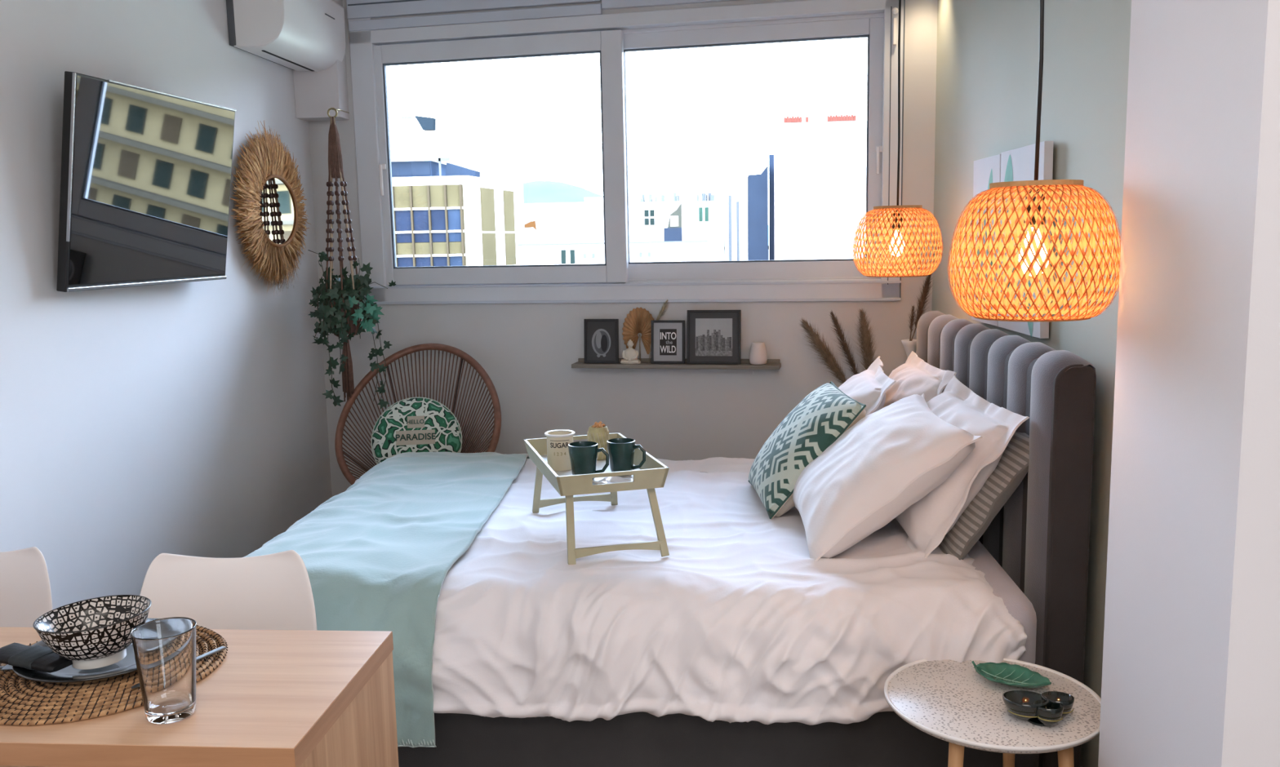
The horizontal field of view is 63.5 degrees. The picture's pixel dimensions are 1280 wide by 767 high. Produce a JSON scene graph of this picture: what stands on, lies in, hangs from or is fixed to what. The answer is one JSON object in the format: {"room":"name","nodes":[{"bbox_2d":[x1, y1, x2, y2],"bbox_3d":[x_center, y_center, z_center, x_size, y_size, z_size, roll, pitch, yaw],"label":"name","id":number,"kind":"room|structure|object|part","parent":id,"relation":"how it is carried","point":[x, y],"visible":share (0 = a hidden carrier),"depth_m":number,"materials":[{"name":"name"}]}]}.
{"room":"studio apartment","nodes":[
{"label":"studio apartment","id":0,"kind":"room"},
{"bbox_2d":[0,0,332,609],"bbox_3d":[-1.917,-0.093,2.030,0.150,2.700,6.830,-1,8,5],"label":"wall","id":1,"kind":"structure","parent":0,"point":[138,424],"depth_m":3.55,"materials":[{"name":"grey paint"}]},
{"bbox_2d":[56,71,235,292],"bbox_3d":[-1.635,-0.649,3.469,0.186,0.634,0.925,-1,8,5],"label":"television","id":2,"kind":"object","parent":1,"relation":"attached to","point":[145,177],"visible":1,"depth_m":3.35,"materials":[{"name":"glass"}]},
{"bbox_3d":[-1.643,-0.342,3.514,0.008,0.014,0.918,0,8,7],"label":"trim","id":3,"kind":"part","parent":2,"relation":"part of","materials":[{"name":"silver metal"}]},
{"bbox_2d":[230,121,311,292],"bbox_3d":[-1.599,-0.758,4.521,0.088,0.755,0.765,-1,8,5],"label":"round mirror","id":4,"kind":"object","parent":1,"relation":"attached to","point":[270,217],"visible":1,"depth_m":4.46,"materials":[{"name":"brown wicker"}]},
{"bbox_2d":[226,0,345,71],"bbox_3d":[-1.528,-1.573,4.530,0.242,0.318,0.708,-1,8,5],"label":"air conditioner","id":5,"kind":"object","parent":1,"relation":"attached to","point":[297,35],"visible":0.84,"depth_m":4.35,"materials":[{"name":"white plastic"}]},
{"bbox_3d":[-1.635,-1.578,4.538,0.029,0.306,0.708,-1,8,5],"label":"wall plate","id":6,"kind":"part","parent":5,"relation":"part of","materials":[{"name":"grey plastic"}]},
{"bbox_2d":[308,0,937,497],"bbox_3d":[-0.128,-0.532,4.907,3.152,2.700,0.260,1,8,12],"label":"wall","id":7,"kind":"structure","parent":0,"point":[528,352],"depth_m":4.86,"materials":[{"name":"grey paint"}]},
{"bbox_2d":[293,0,349,121],"bbox_3d":[-1.514,-1.559,4.883,0.215,0.605,0.135,-1,8,5],"label":"wall","id":8,"kind":"structure","parent":7,"relation":"attached to","point":[315,92],"depth_m":4.85,"materials":[{"name":"white paint"}]},
{"bbox_2d":[325,107,361,402],"bbox_3d":[-1.356,-0.581,4.773,0.162,1.341,0.290,-1,8,5],"label":"macrame hanger","id":9,"kind":"object","parent":7,"relation":"hanging from","point":[335,171],"visible":0.92,"depth_m":4.66,"materials":[{"name":"brown fabric"}]},
{"bbox_3d":[-1.405,-0.794,4.669,0.076,0.801,0.008,-3,8,-12],"label":"cord","id":10,"kind":"part","parent":9,"relation":"part of","materials":[{"name":"fabric"}]},
{"bbox_3d":[-1.387,-0.791,4.644,0.007,0.801,0.076,4,9,32],"label":"cord","id":11,"kind":"part","parent":9,"relation":"part of","materials":[{"name":"fabric"}]},
{"bbox_3d":[-1.400,-0.799,4.699,0.075,0.801,0.008,4,9,32],"label":"cord","id":12,"kind":"part","parent":9,"relation":"part of","materials":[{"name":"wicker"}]},
{"bbox_3d":[-1.357,-0.791,4.639,0.028,0.801,0.072,-1,8,5],"label":"cord","id":13,"kind":"part","parent":9,"relation":"part of","materials":[{"name":"fabric"}]},
{"bbox_3d":[-1.375,-0.801,4.717,0.008,0.801,0.076,-3,8,-12],"label":"cord","id":14,"kind":"part","parent":9,"relation":"part of","materials":[{"name":"fabric"}]},
{"bbox_3d":[-1.332,-0.794,4.657,0.068,0.801,0.039,-1,8,5],"label":"cord","id":15,"kind":"part","parent":9,"relation":"part of","materials":[{"name":"fabric"}]},
{"bbox_2d":[329,299,359,333],"bbox_3d":[-1.356,-0.308,4.746,0.144,0.150,0.144,-1,8,5],"label":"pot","id":16,"kind":"object","parent":9,"relation":"hanging from","point":[349,305],"depth_m":4.67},
{"bbox_3d":[-1.327,-0.798,4.686,0.073,0.801,0.027,-1,8,5],"label":"cord","id":17,"kind":"part","parent":9,"relation":"part of","materials":[{"name":"fabric"}]},
{"bbox_3d":[-1.345,-0.801,4.711,0.007,0.801,0.076,4,9,32],"label":"cord","id":18,"kind":"part","parent":9,"relation":"part of","materials":[{"name":"fabric"}]},
{"bbox_2d":[307,249,396,409],"bbox_3d":[-1.318,-0.254,4.734,0.446,0.719,0.283,-1,8,5],"label":"ivy","id":19,"kind":"object","parent":9,"relation":"hanging from","point":[335,318],"visible":0.97,"depth_m":4.68,"materials":[{"name":"plant"}]},
{"bbox_2d":[346,0,905,302],"bbox_3d":[-0.110,-1.123,4.747,2.555,1.483,0.158,1,8,12],"label":"window","id":20,"kind":"structure","parent":7,"relation":"attached to","point":[375,45],"depth_m":4.72,"materials":[{"name":"white plastic"}]},
{"bbox_3d":[-1.233,-0.979,4.968,0.030,0.152,0.027,-1,8,5],"label":"sash handle","id":21,"kind":"part","parent":20,"relation":"part of","materials":[{"name":"white plastic"}]},
{"bbox_3d":[-0.669,-1.038,4.870,1.232,1.132,0.046,1,8,12],"label":"sliding sash","id":22,"kind":"part","parent":20,"relation":"part of","materials":[{"name":"white plastic"}]},
{"bbox_3d":[0.479,-1.037,4.675,1.248,1.126,0.048,1,8,12],"label":"sliding sash","id":23,"kind":"part","parent":20,"relation":"part of","materials":[{"name":"white plastic"}]},
{"bbox_3d":[1.047,-0.978,4.520,0.030,0.122,0.027,-1,8,5],"label":"sash handle","id":24,"kind":"part","parent":20,"relation":"part of","materials":[{"name":"white plastic"}]},
{"bbox_2d":[571,358,781,369],"bbox_3d":[0.160,-0.091,4.741,0.960,0.036,0.100,1,8,12],"label":"ledge","id":25,"kind":"object","parent":7,"relation":"attached to","point":[771,364],"visible":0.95,"depth_m":4.70,"materials":[{"name":"beige wood"}]},
{"bbox_2d":[583,319,618,363],"bbox_3d":[-0.179,-0.197,4.798,0.162,0.205,0.032,1,8,12],"label":"framed picture","id":26,"kind":"object","parent":25,"relation":"on","point":[601,335],"visible":1,"depth_m":4.80},
{"bbox_2d":[591,328,610,357],"bbox_3d":[-0.180,-0.188,4.798,0.092,0.132,0.012,1,8,12],"label":"photograph","id":27,"kind":"object","parent":26,"relation":"attached to","point":[601,338],"depth_m":4.80},
{"bbox_2d":[620,339,640,364],"bbox_3d":[-0.044,-0.148,4.769,0.098,0.112,0.060,1,8,12],"label":"statuette","id":28,"kind":"object","parent":25,"relation":"on","point":[630,355],"visible":1,"depth_m":4.75,"materials":[{"name":"ceramic"}]},
{"bbox_2d":[622,306,653,360],"bbox_3d":[-0.002,-0.226,4.791,0.166,0.257,0.011,1,8,12],"label":"palm","id":29,"kind":"object","parent":25,"relation":"on","point":[638,320],"visible":0.96,"depth_m":4.79,"materials":[{"name":"plant"}]},
{"bbox_2d":[648,299,668,361],"bbox_3d":[0.089,-0.244,4.766,0.106,0.298,0.046,1,8,12],"label":"grass plume","id":30,"kind":"object","parent":25,"relation":"on","point":[664,305],"visible":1,"depth_m":4.75},
{"bbox_2d":[650,320,684,364],"bbox_3d":[0.128,-0.190,4.731,0.156,0.198,0.031,1,8,12],"label":"framed picture","id":31,"kind":"object","parent":25,"relation":"on","point":[668,337],"visible":1,"depth_m":4.73,"materials":[{"name":"black"}]},
{"bbox_3d":[0.129,-0.189,4.730,0.078,0.120,0.013,1,8,12],"label":"print panel","id":32,"kind":"part","parent":31,"relation":"part of","materials":[{"name":"black"}]},
{"bbox_2d":[687,310,741,364],"bbox_3d":[0.334,-0.211,4.681,0.244,0.244,0.035,1,8,12],"label":"framed picture","id":33,"kind":"object","parent":25,"relation":"on","point":[713,336],"visible":1,"depth_m":4.68},
{"bbox_2d":[695,318,732,348],"bbox_3d":[0.334,-0.210,4.681,0.168,0.170,0.017,1,8,12],"label":"photograph","id":34,"kind":"object","parent":33,"relation":"attached to","point":[710,333],"depth_m":4.68},
{"bbox_2d":[749,342,767,364],"bbox_3d":[0.531,-0.136,4.644,0.082,0.098,0.082,1,8,12],"label":"candle holder","id":35,"kind":"object","parent":25,"relation":"on","point":[757,353],"visible":1,"depth_m":4.61,"materials":[{"name":"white ceramic"}]},
{"bbox_2d":[932,0,1131,766],"bbox_3d":[1.332,-0.349,3.383,0.278,2.700,2.910,-1,8,4],"label":"wall","id":36,"kind":"structure","parent":0,"point":[988,51],"depth_m":2.99,"materials":[{"name":"green paint"}]},
{"bbox_2d":[971,154,1000,326],"bbox_3d":[1.212,-0.494,3.588,0.035,0.568,0.310,-1,8,2],"label":"canvas","id":37,"kind":"object","parent":36,"relation":"attached to","point":[987,171],"visible":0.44,"depth_m":3.57,"materials":[{"name":"white fabric"}]},
{"bbox_2d":[998,141,1053,338],"bbox_3d":[1.197,-0.442,3.223,0.036,0.577,0.407,-1,8,2],"label":"canvas","id":38,"kind":"object","parent":36,"relation":"attached to","point":[1017,164],"visible":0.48,"depth_m":3.15,"materials":[{"name":"white fabric"}]},
{"bbox_2d":[1097,0,1279,766],"bbox_3d":[1.565,-0.115,1.674,1.350,2.700,0.495,-1,8,5],"label":"wall partition","id":39,"kind":"structure","parent":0,"point":[1191,666],"depth_m":1.65,"materials":[{"name":"white paint"}]},
{"bbox_3d":[0.117,-1.499,1.602,4.400,0.120,7.000,-1,8,5],"label":"ceiling","id":40,"kind":"structure","parent":0,"visible":0},
{"bbox_2d":[851,0,943,277],"bbox_3d":[0.973,-1.087,3.881,0.342,1.362,0.342,-2,8,-8],"label":"pendant lamp","id":41,"kind":"object","parent":40,"relation":"hanging from","point":[895,243],"visible":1,"depth_m":3.85,"materials":[{"name":"wicker"}]},
{"bbox_3d":[0.985,-0.536,3.958,0.058,0.101,0.058,6,11,43],"label":"bulb","id":42,"kind":"part","parent":41,"relation":"part of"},
{"bbox_2d":[892,208,902,229],"bbox_3d":[0.983,-0.631,3.945,0.042,0.080,0.042,6,11,43],"label":"socket","id":43,"kind":"object","parent":41,"relation":"attached to","point":[901,220],"depth_m":3.93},
{"bbox_3d":[0.985,-0.543,3.957,0.342,0.259,0.342,6,11,43],"label":"lamp shade","id":44,"kind":"part","parent":41,"relation":"part of","materials":[{"name":"wicker"}]},
{"bbox_3d":[0.985,-0.544,3.957,0.334,0.261,0.334,6,11,43],"label":"lamp shade","id":45,"kind":"part","parent":41,"relation":"part of","materials":[{"name":"wicker"}]},
{"bbox_3d":[0.970,-1.206,3.865,0.014,1.082,0.009,-5,9,-24],"label":"cord","id":46,"kind":"part","parent":41,"relation":"part of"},
{"bbox_2d":[946,0,1121,322],"bbox_3d":[0.798,-0.819,2.049,0.340,1.378,0.340,6,11,43],"label":"pendant lamp","id":47,"kind":"object","parent":40,"relation":"hanging from","point":[1035,250],"visible":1,"depth_m":2.02,"materials":[{"name":"wicker"}]},
{"bbox_3d":[0.809,-0.270,2.126,0.058,0.101,0.058,-2,8,-7],"label":"bulb","id":48,"kind":"part","parent":47,"relation":"part of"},
{"bbox_3d":[0.809,-0.272,2.125,0.340,0.269,0.340,-2,8,-7],"label":"lamp shade","id":49,"kind":"part","parent":47,"relation":"part of","materials":[{"name":"wicker"}]},
{"bbox_2d":[1023,186,1045,225],"bbox_3d":[0.807,-0.365,2.112,0.042,0.080,0.042,-2,8,-7],"label":"socket","id":50,"kind":"object","parent":47,"relation":"attached to","point":[1028,208],"depth_m":2.10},
{"bbox_3d":[0.809,-0.273,2.125,0.332,0.271,0.332,-2,8,-7],"label":"lamp shade","id":51,"kind":"part","parent":47,"relation":"part of","materials":[{"name":"wicker"}]},
{"bbox_3d":[0.795,-0.943,2.032,0.014,1.088,0.009,1,8,16],"label":"cord","id":52,"kind":"part","parent":47,"relation":"part of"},
{"bbox_3d":[0.174,1.283,1.991,4.400,0.100,7.000,-1,8,5],"label":"floor","id":53,"kind":"structure","parent":0,"visible":0},
{"bbox_2d":[0,546,53,627],"bbox_3d":[-1.559,0.819,2.256,0.451,0.825,0.487,-1,8,5],"label":"shell chair","id":54,"kind":"object","parent":53,"relation":"on","point":[25,592],"visible":0.44,"depth_m":2.41,"materials":[{"name":"white plastic"}]},
{"bbox_2d":[0,626,399,766],"bbox_3d":[-1.160,0.895,1.897,1.334,0.750,0.470,-1,8,5],"label":"dining table","id":55,"kind":"object","parent":53,"relation":"on","point":[276,698],"visible":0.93,"depth_m":1.72,"materials":[{"name":"brown wood"}]},
{"bbox_3d":[-1.166,0.744,1.853,1.240,0.362,0.025,-1,8,5],"label":"stretcher panel","id":56,"kind":"part","parent":55,"relation":"part of","materials":[{"name":"brown wood"}]},
{"bbox_2d":[0,625,227,726],"bbox_3d":[-0.977,0.512,1.861,0.439,0.013,0.439,3,9,28],"label":"placemat","id":57,"kind":"object","parent":55,"relation":"on","point":[23,701],"visible":0.33,"depth_m":1.74,"materials":[{"name":"wicker"}]},
{"bbox_2d":[0,664,13,671],"bbox_3d":[-1.187,0.510,1.845,0.160,0.003,0.022,-2,8,-7],"label":"fork","id":58,"kind":"object","parent":57,"relation":"on","point":[6,667],"visible":0.54,"depth_m":1.85,"materials":[{"name":"grey metal"}]},
{"bbox_2d":[12,617,159,683],"bbox_3d":[-0.977,0.492,1.893,0.296,0.018,0.296,-1,8,5],"label":"dinner plate","id":59,"kind":"object","parent":57,"relation":"on","point":[126,665],"visible":0.27,"depth_m":1.80,"materials":[{"name":"ceramic"}]},
{"bbox_2d":[0,642,72,673],"bbox_3d":[-1.075,0.483,1.828,0.164,0.021,0.063,2,9,22],"label":"napkin","id":60,"kind":"object","parent":59,"relation":"on","point":[38,658],"visible":0.91,"depth_m":1.80,"materials":[{"name":"fabric"}]},
{"bbox_2d":[32,595,151,670],"bbox_3d":[-0.966,0.448,1.835,0.186,0.094,0.187,-1,8,5],"label":"patterned bowl","id":61,"kind":"object","parent":59,"relation":"on","point":[93,633],"visible":0.98,"depth_m":1.82,"materials":[{"name":"black ceramic"}]},
{"bbox_2d":[131,646,226,688],"bbox_3d":[-0.817,0.503,1.836,0.014,0.004,0.195,3,9,27],"label":"table knife","id":62,"kind":"object","parent":57,"relation":"on","point":[221,648],"visible":0.53,"depth_m":1.89,"materials":[{"name":"grey metal"}]},
{"bbox_3d":[-0.839,0.510,1.795,0.013,0.002,0.100,3,9,27],"label":"blade","id":63,"kind":"part","parent":62,"relation":"part of","materials":[{"name":"grey metal"}]},
{"bbox_3d":[-0.795,0.497,1.881,0.012,0.004,0.095,3,9,27],"label":"handle","id":64,"kind":"part","parent":62,"relation":"part of","materials":[{"name":"grey metal"}]},
{"bbox_2d":[130,617,196,724],"bbox_3d":[-0.762,0.464,1.667,0.097,0.148,0.097,-1,8,5],"label":"drinking glass","id":65,"kind":"object","parent":55,"relation":"on","point":[164,649],"visible":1,"depth_m":1.64,"materials":[{"name":"glass"}]},
{"bbox_3d":[-0.515,0.908,1.847,0.037,0.712,0.464,-1,8,5],"label":"panel","id":66,"kind":"part","parent":55,"relation":"part of","materials":[{"name":"brown wood"}]},
{"bbox_2d":[139,550,316,630],"bbox_3d":[-0.918,0.817,2.174,0.451,0.825,0.487,-1,8,-1],"label":"shell chair","id":67,"kind":"object","parent":53,"relation":"on","point":[273,591],"visible":0.38,"depth_m":2.34,"materials":[{"name":"white plastic"}]},
{"bbox_2d":[334,343,501,484],"bbox_3d":[-1.000,0.352,4.730,0.760,1.028,0.529,-1,8,5],"label":"wicker armchair","id":68,"kind":"object","parent":53,"relation":"on","point":[340,453],"visible":0.34,"depth_m":4.80,"materials":[{"name":"wicker"}]},
{"bbox_3d":[-1.239,0.396,4.708,0.245,0.217,0.012,-3,8,-10],"label":"frame rod","id":69,"kind":"part","parent":68,"relation":"part of","materials":[{"name":"wicker"}]},
{"bbox_3d":[-1.134,0.167,4.867,0.176,0.516,0.012,7,11,45],"label":"frame rod","id":70,"kind":"part","parent":68,"relation":"part of","materials":[{"name":"wicker"}]},
{"bbox_2d":[370,397,462,464],"bbox_3d":[-0.999,0.256,4.630,0.394,0.373,0.217,-1,8,5],"label":"round cushion","id":71,"kind":"object","parent":68,"relation":"on","point":[411,424],"visible":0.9,"depth_m":4.59,"materials":[{"name":"green fabric"}]},
{"bbox_3d":[-0.883,0.145,4.860,0.012,0.541,0.164,6,11,42],"label":"frame rod","id":72,"kind":"part","parent":68,"relation":"part of","materials":[{"name":"wicker"}]},
{"bbox_2d":[397,311,1096,766],"bbox_3d":[0.065,0.417,3.550,2.343,1.188,1.822,-1,8,5],"label":"bed","id":73,"kind":"object","parent":53,"relation":"on","point":[1033,555],"visible":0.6,"depth_m":2.71,"materials":[{"name":"grey fabric"}]},
{"bbox_2d":[431,457,1026,725],"bbox_3d":[-0.084,0.616,3.495,2.241,0.458,1.871,-1,8,5],"label":"duvet","id":74,"kind":"object","parent":73,"relation":"on","point":[739,623],"visible":0.44,"depth_m":2.63,"materials":[{"name":"white fabric"}]},
{"bbox_2d":[243,452,529,747],"bbox_3d":[-0.832,0.640,3.555,0.772,0.520,1.903,-1,8,5],"label":"throw blanket","id":75,"kind":"object","parent":74,"relation":"on","point":[378,554],"visible":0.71,"depth_m":2.98,"materials":[{"name":"fabric"}]},
{"bbox_2d":[523,432,669,564],"bbox_3d":[-0.144,0.335,3.151,0.323,0.251,0.612,-3,8,-15],"label":"tray","id":76,"kind":"object","parent":74,"relation":"on","point":[653,473],"visible":0.82,"depth_m":2.91,"materials":[{"name":"paint"}]},
{"bbox_3d":[-0.333,0.335,3.376,0.022,0.195,0.085,-5,9,-25],"label":"leg","id":77,"kind":"part","parent":76,"relation":"part of","materials":[{"name":"paint"}]},
{"bbox_2d":[544,429,574,471],"bbox_3d":[-0.244,0.204,3.163,0.094,0.112,0.094,-2,8,-7],"label":"tin","id":78,"kind":"object","parent":76,"relation":"on","point":[557,441],"visible":0.92,"depth_m":3.13,"materials":[{"name":"beige metal"}]},
{"bbox_3d":[-0.193,0.403,2.869,0.022,0.195,0.085,-2,8,-5],"label":"leg","id":79,"kind":"part","parent":76,"relation":"part of","materials":[{"name":"paint"}]},
{"bbox_2d":[568,441,608,479],"bbox_3d":[-0.156,0.228,3.002,0.087,0.105,0.109,-9,11,-44],"label":"mug","id":80,"kind":"object","parent":76,"relation":"on","point":[583,455],"visible":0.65,"depth_m":2.98,"materials":[{"name":"ceramic"}]},
{"bbox_3d":[-0.110,0.226,2.998,0.044,0.079,0.011,1,8,13],"label":"handle","id":81,"kind":"part","parent":80,"relation":"part of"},
{"bbox_2d":[586,421,609,460],"bbox_3d":[-0.132,0.180,3.295,0.071,0.119,0.071,-1,8,5],"label":"jar","id":82,"kind":"object","parent":76,"relation":"on","point":[598,433],"visible":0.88,"depth_m":3.27,"materials":[{"name":"beige ceramic"}]},
{"bbox_2d":[592,475,633,484],"bbox_3d":[-0.076,0.279,2.942,0.102,0.015,0.091,-6,9,-29],"label":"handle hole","id":83,"kind":"object","parent":76,"relation":"on","point":[608,479],"visible":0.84,"depth_m":2.95,"materials":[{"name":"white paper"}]},
{"bbox_3d":[-0.090,0.321,3.441,0.023,0.195,0.089,-1,8,2],"label":"leg","id":84,"kind":"part","parent":76,"relation":"part of","materials":[{"name":"paint"}]},
{"bbox_2d":[606,438,645,476],"bbox_3d":[-0.044,0.218,3.068,0.107,0.102,0.085,-3,8,-15],"label":"mug","id":85,"kind":"object","parent":76,"relation":"on","point":[620,451],"visible":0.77,"depth_m":3.04,"materials":[{"name":"ceramic"}]},
{"bbox_3d":[-0.003,0.218,3.050,0.043,0.077,0.011,1,8,17],"label":"handle","id":86,"kind":"part","parent":85,"relation":"part of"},
{"bbox_3d":[0.050,0.389,2.934,0.023,0.195,0.089,-6,9,-32],"label":"leg","id":87,"kind":"part","parent":76,"relation":"part of","materials":[{"name":"paint"}]},
{"bbox_2d":[748,381,866,519],"bbox_3d":[0.547,0.211,3.461,0.332,0.372,0.475,-1,8,-1],"label":"patterned cushion","id":88,"kind":"object","parent":74,"relation":"on","point":[826,413],"visible":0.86,"depth_m":3.29,"materials":[{"name":"fabric"}]},
{"bbox_2d":[838,356,896,416],"bbox_3d":[0.735,0.157,3.773,0.329,0.446,0.626,0,8,9],"label":"pillow","id":89,"kind":"object","parent":74,"relation":"on","point":[868,388],"visible":0.27,"depth_m":3.60,"materials":[{"name":"white fabric"}]},
{"bbox_2d":[792,393,982,561],"bbox_3d":[0.691,0.261,3.082,0.456,0.380,0.650,-1,8,2],"label":"pillow","id":90,"kind":"object","parent":74,"relation":"on","point":[894,456],"visible":0.95,"depth_m":2.84,"materials":[{"name":"white fabric"}]},
{"bbox_2d":[883,351,956,408],"bbox_3d":[0.964,0.132,3.832,0.280,0.434,0.670,-1,8,5],"label":"pillow","id":91,"kind":"object","parent":74,"relation":"on","point":[915,376],"visible":0.24,"depth_m":3.69,"materials":[{"name":"white fabric"}]},
{"bbox_2d":[890,375,1029,558],"bbox_3d":[0.899,0.247,3.134,0.306,0.451,0.729,-1,8,2],"label":"pillow","id":92,"kind":"object","parent":74,"relation":"on","point":[926,522],"visible":0.49,"depth_m":2.86,"materials":[{"name":"white fabric"}]},
{"bbox_2d":[937,431,1029,559],"bbox_3d":[0.984,0.287,3.102,0.271,0.370,0.627,-1,8,5],"label":"pillow","id":93,"kind":"object","parent":74,"relation":"on","point":[1012,467],"visible":0.21,"depth_m":2.83,"materials":[{"name":"fabric"}]},
{"bbox_3d":[-0.015,0.558,3.495,2.190,0.257,1.660,-1,8,5],"label":"mattress","id":94,"kind":"part","parent":73,"relation":"part of","materials":[{"name":"fabric"}]},
{"bbox_3d":[1.161,0.396,3.520,0.102,1.134,1.700,-1,8,3],"label":"headboard","id":95,"kind":"part","parent":73,"relation":"part of","materials":[{"name":"grey fabric"}]},
{"bbox_2d":[884,657,1101,766],"bbox_3d":[0.805,0.936,2.380,0.479,0.455,0.479,-1,8,5],"label":"side table","id":96,"kind":"object","parent":53,"relation":"on","point":[948,700],"visible":0.85,"depth_m":2.29,"materials":[{"name":"stone"}]},
{"bbox_3d":[0.680,0.968,2.252,0.033,0.434,0.060,6,11,43],"label":"leg","id":97,"kind":"part","parent":96,"relation":"part of","materials":[{"name":"brown wood"}]},
{"bbox_3d":[0.904,0.924,2.530,0.033,0.434,0.059,6,11,43],"label":"leg","id":98,"kind":"part","parent":96,"relation":"part of","materials":[{"name":"brown wood"}]},
{"bbox_2d":[971,661,1051,688],"bbox_3d":[0.866,0.684,2.417,0.183,0.035,0.114,4,10,35],"label":"dish","id":99,"kind":"object","parent":96,"relation":"on","point":[1014,675],"visible":1,"depth_m":2.43,"materials":[{"name":"green ceramic"}]},
{"bbox_2d":[1002,690,1074,726],"bbox_3d":[0.865,0.703,2.237,0.152,0.050,0.114,-1,8,5],"label":"dish","id":100,"kind":"object","parent":96,"relation":"on","point":[1047,708],"visible":1,"depth_m":2.22,"materials":[{"name":"black ceramic"}]},
{"bbox_3d":[0.928,0.963,2.250,0.033,0.434,0.059,-6,10,-34],"label":"leg","id":101,"kind":"part","parent":96,"relation":"part of","materials":[{"name":"brown wood"}]},
{"bbox_3d":[0.995,0.598,4.529,0.475,0.520,0.180,-1,8,5],"label":"nightstand","id":102,"kind":"object","parent":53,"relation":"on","visible":0},
{"bbox_2d":[901,339,916,359],"bbox_3d":[1.158,0.078,4.437,0.090,0.530,0.090,-4,8,-17],"label":"vase","id":103,"kind":"object","parent":102,"relation":"on","point":[909,346],"visible":0.18,"depth_m":4.38,"materials":[{"name":"white ceramic"}]},
{"bbox_2d":[906,305,915,341],"bbox_3d":[1.162,-0.037,4.421,0.049,0.602,0.048,-2,8,-4],"label":"stem","id":104,"kind":"object","parent":103,"relation":"in","point":[912,319],"visible":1,"depth_m":4.38,"materials":[{"name":"plant"}]},
{"bbox_2d":[911,271,933,341],"bbox_3d":[1.206,-0.111,4.411,0.109,0.749,0.080,-1,8,5],"label":"stem","id":105,"kind":"object","parent":103,"relation":"in","point":[925,290],"visible":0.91,"depth_m":4.37,"materials":[{"name":"plant"}]},
{"bbox_3d":[1.191,-0.102,4.412,0.081,0.730,0.007,-1,8,-1],"label":"stem","id":106,"kind":"part","parent":105,"relation":"part of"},
{"bbox_3d":[0.970,0.238,4.474,0.136,0.210,0.135,-1,8,5],"label":"round vase","id":107,"kind":"object","parent":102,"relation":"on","visible":0},
{"bbox_2d":[799,319,847,383],"bbox_3d":[0.823,0.013,4.452,0.291,0.608,0.137,-1,8,5],"label":"stem","id":108,"kind":"object","parent":107,"relation":"in","point":[824,353],"visible":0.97,"depth_m":4.42,"materials":[{"name":"plant"}]},
{"bbox_2d":[828,311,858,375],"bbox_3d":[0.886,-0.002,4.449,0.168,0.636,0.094,-1,8,5],"label":"stem","id":109,"kind":"object","parent":107,"relation":"in","point":[841,335],"visible":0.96,"depth_m":4.42,"materials":[{"name":"plant"}]},
{"bbox_2d":[851,307,878,371],"bbox_3d":[0.966,-0.007,4.441,0.141,0.644,0.142,-1,8,5],"label":"stem","id":110,"kind":"object","parent":107,"relation":"in","point":[865,340],"visible":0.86,"depth_m":4.40,"materials":[{"name":"plant"}]},
{"label":"outside","id":111,"kind":"structure","parent":0,"visible":0},
{"bbox_2d":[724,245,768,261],"bbox_3d":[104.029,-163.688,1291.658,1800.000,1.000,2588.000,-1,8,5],"label":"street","id":112,"kind":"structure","parent":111,"point":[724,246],"depth_m":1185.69,"materials":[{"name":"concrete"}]},
{"bbox_2d":[391,157,524,266],"bbox_3d":[-26.399,-9.903,110.903,25.500,26.950,18.500,-1,8,5],"label":"office building","id":113,"kind":"structure","parent":112,"relation":"on","point":[446,214],"depth_m":100.98,"materials":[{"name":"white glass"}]},
{"bbox_2d":[388,115,435,130],"bbox_3d":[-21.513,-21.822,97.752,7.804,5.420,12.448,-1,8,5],"label":"floodlight","id":114,"kind":"object","parent":113,"relation":"on","point":[426,123],"visible":0.39,"depth_m":91.10,"materials":[{"name":"blue"}]},
{"bbox_2d":[524,195,661,244],"bbox_3d":[-7.116,-15.677,157.825,22.400,24.600,15.200,-1,8,5],"label":"building","id":115,"kind":"structure","parent":112,"relation":"on","point":[561,222],"depth_m":149.57,"materials":[{"name":"concrete"}]},
{"bbox_2d":[517,240,709,265],"bbox_3d":[-0.877,-0.053,67.884,11.000,18.330,14.120,-1,8,5],"label":"building","id":116,"kind":"structure","parent":112,"relation":"on","point":[678,251],"depth_m":59.90,"materials":[{"name":"concrete"}]},
{"bbox_2d":[631,186,724,261],"bbox_3d":[4.718,-10.110,118.452,9.900,24.005,14.600,-1,8,5],"label":"building","id":117,"kind":"structure","parent":112,"relation":"on","point":[676,220],"depth_m":112.08,"materials":[{"name":"white stone"}]},
{"bbox_2d":[724,195,747,261],"bbox_3d":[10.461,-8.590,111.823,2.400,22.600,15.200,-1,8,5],"label":"house","id":118,"kind":"structure","parent":112,"relation":"on","point":[735,212],"depth_m":103.40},
{"bbox_2d":[747,165,768,260],"bbox_3d":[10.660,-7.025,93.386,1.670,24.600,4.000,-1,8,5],"label":"building","id":119,"kind":"structure","parent":112,"relation":"on","point":[757,184],"depth_m":90.34,"materials":[{"name":"stone"}]},
{"bbox_2d":[768,115,866,260],"bbox_3d":[19.536,-9.817,98.255,14.880,28.420,20.200,-1,8,5],"label":"tower block","id":120,"kind":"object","parent":112,"relation":"on","point":[817,170],"visible":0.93,"depth_m":87.67,"materials":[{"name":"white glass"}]},
{"bbox_3d":[15.133,-22.025,86.977,6.200,0.100,0.050,-1,8,5],"label":"sign rail","id":121,"kind":"part","parent":120,"relation":"part of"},
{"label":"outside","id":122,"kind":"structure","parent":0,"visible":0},
{"bbox_2d":[521,181,768,245],"bbox_3d":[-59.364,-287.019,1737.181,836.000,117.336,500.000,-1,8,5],"label":"mountain","id":123,"kind":"structure","parent":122,"point":[534,192],"depth_m":1659.09}
]}

